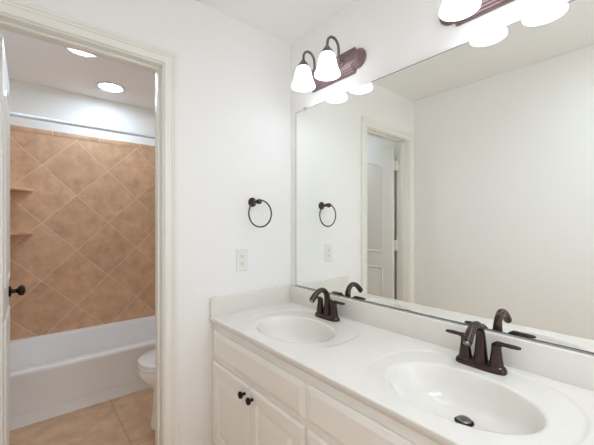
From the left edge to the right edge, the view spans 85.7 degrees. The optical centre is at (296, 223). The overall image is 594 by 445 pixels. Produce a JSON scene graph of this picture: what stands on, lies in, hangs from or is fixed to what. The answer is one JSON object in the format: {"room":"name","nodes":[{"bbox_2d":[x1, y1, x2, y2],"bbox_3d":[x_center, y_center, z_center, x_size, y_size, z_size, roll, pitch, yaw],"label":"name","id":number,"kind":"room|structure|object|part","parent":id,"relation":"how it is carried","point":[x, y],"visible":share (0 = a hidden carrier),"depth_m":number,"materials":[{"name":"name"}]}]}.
{"room":"bathroom","nodes":[
{"label":"bathroom","id":0,"kind":"room"},
{"bbox_2d":[9,79,154,340],"bbox_3d":[-1.819,0.061,3.016,1.514,2.440,0.112,0,0,-40],"label":"wall","id":1,"kind":"structure","parent":0,"point":[88,260],"depth_m":2.84,"materials":[{"name":"brown tile"}]},
{"bbox_2d":[10,186,32,191],"bbox_3d":[-2.190,-0.274,2.480,0.234,0.020,0.234,0,0,-40],"label":"corner shelf","id":2,"kind":"object","parent":1,"relation":"attached to","point":[11,188],"visible":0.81,"depth_m":2.54,"materials":[{"name":"beige tile"}]},
{"bbox_2d":[10,232,32,234],"bbox_3d":[-2.190,0.078,2.480,0.234,0.020,0.234,0,0,-40],"label":"corner shelf","id":3,"kind":"object","parent":1,"relation":"attached to","point":[11,233],"visible":0.81,"depth_m":2.52,"materials":[{"name":"beige tile"}]},
{"bbox_2d":[9,388,154,444],"bbox_3d":[-0.322,1.331,1.232,1.714,0.100,4.770,0,0,-40],"label":"floor","id":4,"kind":"structure","parent":0,"point":[122,420],"depth_m":2.02,"materials":[{"name":"beige tile"}]},
{"bbox_2d":[10,315,154,430],"bbox_3d":[-1.537,1.106,2.679,1.492,0.350,0.768,0,0,-40],"label":"bathtub","id":5,"kind":"object","parent":4,"relation":"on","point":[52,375],"visible":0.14,"depth_m":2.34,"materials":[{"name":"white ceramic"}]},
{"bbox_2d":[137,349,154,429],"bbox_3d":[-0.675,0.907,2.215,0.780,0.748,0.454,0,0,-40],"label":"toilet","id":6,"kind":"object","parent":4,"relation":"on","point":[146,362],"visible":0.17,"depth_m":1.96,"materials":[{"name":"white ceramic"}]},
{"bbox_3d":[-0.752,0.883,2.150,0.578,0.022,0.376,0,0,-40],"label":"seat","id":7,"kind":"part","parent":6,"relation":"part of","materials":[{"name":"white ceramic"}]},
{"bbox_3d":[-0.749,0.856,2.153,0.584,0.027,0.374,0,0,-40],"label":"lid","id":8,"kind":"part","parent":6,"relation":"part of","materials":[{"name":"white ceramic"}]},
{"bbox_2d":[213,324,439,444],"bbox_3d":[0.241,0.904,1.282,0.585,0.755,1.573,0,0,-40],"label":"vanity cabinet","id":9,"kind":"object","parent":4,"relation":"on","point":[259,398],"visible":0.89,"depth_m":1.25,"materials":[{"name":"white paint"}]},
{"bbox_3d":[-0.325,0.941,1.565,0.018,0.431,0.364,0,0,-40],"label":"door","id":10,"kind":"part","parent":9,"relation":"part of","materials":[{"name":"white paint"}]},
{"bbox_3d":[-0.247,0.764,1.433,0.032,0.032,0.032,0,0,-40],"label":"knob","id":11,"kind":"part","parent":9,"relation":"part of","materials":[{"name":"black metal"}]},
{"bbox_3d":[-0.205,0.764,1.383,0.032,0.032,0.032,0,0,-40],"label":"knob","id":12,"kind":"part","parent":9,"relation":"part of","materials":[{"name":"black metal"}]},
{"bbox_3d":[-0.207,0.633,1.424,0.020,0.131,0.731,0,0,-40],"label":"false drawer","id":13,"kind":"part","parent":9,"relation":"part of","materials":[{"name":"white paint"}]},
{"bbox_3d":[-0.089,0.941,1.284,0.018,0.431,0.364,0,0,-40],"label":"door","id":14,"kind":"part","parent":9,"relation":"part of","materials":[{"name":"white paint"}]},
{"bbox_3d":[0.165,0.941,0.982,0.018,0.431,0.384,0,0,-40],"label":"door","id":15,"kind":"part","parent":9,"relation":"part of","materials":[{"name":"white paint"}]},
{"bbox_3d":[0.289,0.633,0.833,0.020,0.131,0.771,0,0,-40],"label":"false drawer","id":16,"kind":"part","parent":9,"relation":"part of","materials":[{"name":"white paint"}]},
{"bbox_2d":[209,285,593,444],"bbox_3d":[0.259,0.504,1.282,0.559,0.220,1.599,0,0,-40],"label":"countertop","id":17,"kind":"structure","parent":9,"relation":"on","point":[403,366],"depth_m":1.09,"materials":[{"name":"stone"}]},
{"bbox_2d":[257,317,333,342],"bbox_3d":[-0.014,0.557,1.536,0.320,0.114,0.428,0,0,-40],"label":"sink","id":18,"kind":"object","parent":17,"relation":"in","point":[279,329],"depth_m":1.67,"materials":[{"name":"white ceramic"}]},
{"bbox_2d":[309,288,344,321],"bbox_3d":[0.158,0.416,1.695,0.182,0.166,0.182,0,0,4],"label":"faucet","id":19,"kind":"object","parent":17,"relation":"on","point":[328,311],"visible":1,"depth_m":1.67,"materials":[{"name":"brown metal"}]},
{"bbox_3d":[0.124,0.407,1.665,0.148,0.150,0.051,0,0,-40],"label":"spout","id":20,"kind":"part","parent":19,"relation":"part of","materials":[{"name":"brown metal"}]},
{"bbox_3d":[0.127,0.444,1.733,0.045,0.073,0.045,0,0,-40],"label":"handle","id":21,"kind":"part","parent":19,"relation":"part of","materials":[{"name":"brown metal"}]},
{"bbox_3d":[0.159,0.487,1.694,0.058,0.024,0.162,0,0,-40],"label":"plate","id":22,"kind":"part","parent":19,"relation":"part of","materials":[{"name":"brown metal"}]},
{"bbox_3d":[0.191,0.444,1.656,0.045,0.073,0.045,0,0,-40],"label":"handle","id":23,"kind":"part","parent":19,"relation":"part of","materials":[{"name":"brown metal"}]},
{"bbox_3d":[0.210,0.406,1.635,0.027,0.022,0.086,0,0,-40],"label":"lever","id":24,"kind":"part","parent":19,"relation":"part of","materials":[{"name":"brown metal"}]},
{"bbox_2d":[387,364,545,433],"bbox_3d":[0.473,0.557,0.956,0.320,0.114,0.428,0,0,-40],"label":"sink","id":25,"kind":"object","parent":17,"relation":"in","point":[473,402],"depth_m":1.03,"materials":[{"name":"white ceramic"}]},
{"bbox_2d":[445,321,520,375],"bbox_3d":[0.640,0.416,1.121,0.182,0.166,0.182,0,0,4],"label":"faucet","id":26,"kind":"object","parent":17,"relation":"on","point":[495,364],"visible":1,"depth_m":1.09,"materials":[{"name":"brown metal"}]},
{"bbox_3d":[0.592,0.406,1.180,0.027,0.022,0.086,0,0,-40],"label":"lever","id":27,"kind":"part","parent":26,"relation":"part of","materials":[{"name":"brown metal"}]},
{"bbox_3d":[0.609,0.444,1.158,0.045,0.073,0.045,0,0,-40],"label":"handle","id":28,"kind":"part","parent":26,"relation":"part of","materials":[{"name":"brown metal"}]},
{"bbox_3d":[0.607,0.407,1.091,0.148,0.150,0.051,0,0,-40],"label":"spout","id":29,"kind":"part","parent":26,"relation":"part of","materials":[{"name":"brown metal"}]},
{"bbox_3d":[0.641,0.487,1.120,0.058,0.024,0.162,0,0,-40],"label":"plate","id":30,"kind":"part","parent":26,"relation":"part of","materials":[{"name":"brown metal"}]},
{"bbox_3d":[0.673,0.444,1.082,0.045,0.073,0.045,0,0,-40],"label":"handle","id":31,"kind":"part","parent":26,"relation":"part of","materials":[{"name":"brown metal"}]},
{"bbox_3d":[0.692,0.406,1.061,0.027,0.022,0.086,0,0,-40],"label":"lever","id":32,"kind":"part","parent":26,"relation":"part of","materials":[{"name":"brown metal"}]},
{"bbox_2d":[24,0,290,444],"bbox_3d":[-0.658,0.061,1.632,1.514,2.440,0.115,0,0,-40],"label":"wall","id":33,"kind":"structure","parent":0,"point":[235,76],"depth_m":1.73,"materials":[{"name":"white paint"}]},
{"bbox_2d":[0,35,25,444],"bbox_3d":[-1.380,0.253,1.495,0.171,2.032,0.628,0,0,-40],"label":"door","id":34,"kind":"structure","parent":33,"relation":"in","point":[6,291],"depth_m":1.38,"materials":[{"name":"white paint"}]},
{"bbox_3d":[-1.376,-0.174,1.523,0.008,0.910,0.376,0,0,-40],"label":"panel","id":35,"kind":"part","parent":34,"relation":"part of","materials":[{"name":"white paint"}]},
{"bbox_3d":[-1.376,0.741,1.523,0.008,0.640,0.376,0,0,-40],"label":"panel","id":36,"kind":"part","parent":34,"relation":"part of","materials":[{"name":"white paint"}]},
{"bbox_3d":[-1.501,0.359,1.720,0.068,0.060,0.060,0,0,-40],"label":"knob","id":37,"kind":"part","parent":34,"relation":"part of","materials":[{"name":"black metal"}]},
{"bbox_2d":[0,13,163,444],"bbox_3d":[-0.929,0.244,1.405,0.654,2.074,0.119,0,0,-40],"label":"trim","id":38,"kind":"structure","parent":33,"relation":"attached to","point":[9,23],"depth_m":1.56,"materials":[{"name":"white paint"}]},
{"bbox_2d":[0,0,178,444],"bbox_3d":[-0.884,0.216,1.352,0.766,2.130,0.021,0,0,-40],"label":"trim","id":39,"kind":"structure","parent":33,"relation":"attached to","point":[21,9],"depth_m":1.57,"materials":[{"name":"white paint"}]},
{"bbox_2d":[236,249,247,270],"bbox_3d":[-0.314,0.207,1.839,0.076,0.124,0.008,0,0,-40],"label":"wall outlet","id":40,"kind":"object","parent":33,"relation":"attached to","point":[241,254],"visible":1,"depth_m":1.83,"materials":[{"name":"white plastic"}]},
{"bbox_2d":[248,198,271,227],"bbox_3d":[-0.229,-0.066,1.859,0.162,0.176,0.088,0,0,-40],"label":"towel ring","id":41,"kind":"object","parent":33,"relation":"attached to","point":[252,202],"visible":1,"depth_m":1.85,"materials":[{"name":"brown metal"}]},
{"bbox_3d":[-0.245,-0.127,1.864,0.054,0.054,0.060,0,0,-40],"label":"mount post","id":42,"kind":"part","parent":41,"relation":"part of","materials":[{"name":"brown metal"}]},
{"bbox_2d":[0,0,355,109],"bbox_3d":[-0.322,-1.209,1.232,1.714,0.100,4.770,0,0,-40],"label":"ceiling","id":43,"kind":"structure","parent":0,"point":[28,59],"depth_m":2.22,"materials":[{"name":"white paint"}]},
{"bbox_2d":[64,47,97,57],"bbox_3d":[-1.414,-1.154,2.117,0.224,0.010,0.224,0,0,-40],"label":"recessed light","id":44,"kind":"object","parent":43,"relation":"in","point":[68,49],"visible":0.27,"depth_m":2.17,"materials":[{"name":"white glass"}]},
{"bbox_2d":[95,81,125,92],"bbox_3d":[-1.576,-1.154,2.713,0.224,0.010,0.224,0,0,-40],"label":"recessed light","id":45,"kind":"object","parent":43,"relation":"in","point":[107,86],"visible":1,"depth_m":2.70,"materials":[{"name":"white glass"}]},
{"bbox_2d":[291,0,593,354],"bbox_3d":[0.292,0.061,1.747,0.112,2.440,4.770,0,0,-40],"label":"wall","id":46,"kind":"structure","parent":0,"point":[395,35],"depth_m":1.54,"materials":[{"name":"white paint"}]},
{"bbox_2d":[291,35,365,92],"bbox_3d":[0.122,-0.861,1.720,0.206,0.214,0.460,0,0,-40],"label":"vanity light","id":47,"kind":"object","parent":46,"relation":"attached to","point":[330,69],"visible":1,"depth_m":1.68,"materials":[{"name":"white glass"}]},
{"bbox_3d":[0.035,-0.810,1.767,0.133,0.113,0.133,0,0,-40],"label":"lamp shade","id":48,"kind":"part","parent":47,"relation":"part of","materials":[{"name":"white glass"}]},
{"bbox_3d":[0.074,-0.898,1.800,0.118,0.139,0.040,0,0,-40],"label":"arm","id":49,"kind":"part","parent":47,"relation":"part of","materials":[{"name":"brown metal"}]},
{"bbox_3d":[0.154,-0.810,1.625,0.133,0.113,0.133,0,0,-40],"label":"lamp shade","id":50,"kind":"part","parent":47,"relation":"part of","materials":[{"name":"white glass"}]},
{"bbox_3d":[0.193,-0.898,1.659,0.118,0.139,0.040,0,0,-40],"label":"arm","id":51,"kind":"part","parent":47,"relation":"part of","materials":[{"name":"brown metal"}]},
{"bbox_3d":[0.189,-0.849,1.775,0.032,0.136,0.460,0,0,-40],"label":"plate","id":52,"kind":"part","parent":47,"relation":"part of","materials":[{"name":"brown metal"}]},
{"bbox_2d":[290,285,593,390],"bbox_3d":[0.466,0.446,1.455,0.019,0.104,1.599,0,0,-40],"label":"backsplash","id":53,"kind":"structure","parent":46,"relation":"attached to","point":[575,368],"depth_m":1.24,"materials":[{"name":"stone"}]},
{"bbox_2d":[296,0,593,353],"bbox_3d":[0.483,-0.161,1.440,0.012,1.099,1.524,0,0,-40],"label":"wall mirror","id":54,"kind":"object","parent":46,"relation":"attached to","point":[456,184],"visible":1,"depth_m":1.22,"materials":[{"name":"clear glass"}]},
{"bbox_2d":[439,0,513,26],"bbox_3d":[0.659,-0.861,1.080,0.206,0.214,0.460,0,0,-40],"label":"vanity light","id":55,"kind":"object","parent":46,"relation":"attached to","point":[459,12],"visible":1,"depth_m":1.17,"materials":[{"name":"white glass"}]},
{"bbox_3d":[0.572,-0.810,1.128,0.133,0.113,0.133,0,0,-40],"label":"lamp shade","id":56,"kind":"part","parent":55,"relation":"part of","materials":[{"name":"white glass"}]},
{"bbox_3d":[-0.935,0.061,0.717,0.112,2.440,4.770,0,0,-40],"label":"wall","id":57,"kind":"structure","parent":0,"visible":0},
{"bbox_2d":[10,112,154,138],"bbox_3d":[-1.307,-0.687,2.405,1.490,0.066,0.066,0,0,-40],"label":"shower rod","id":58,"kind":"object","parent":57,"relation":"attached to","point":[11,113],"visible":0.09,"depth_m":2.22,"materials":[{"name":"white metal"}]}
]}

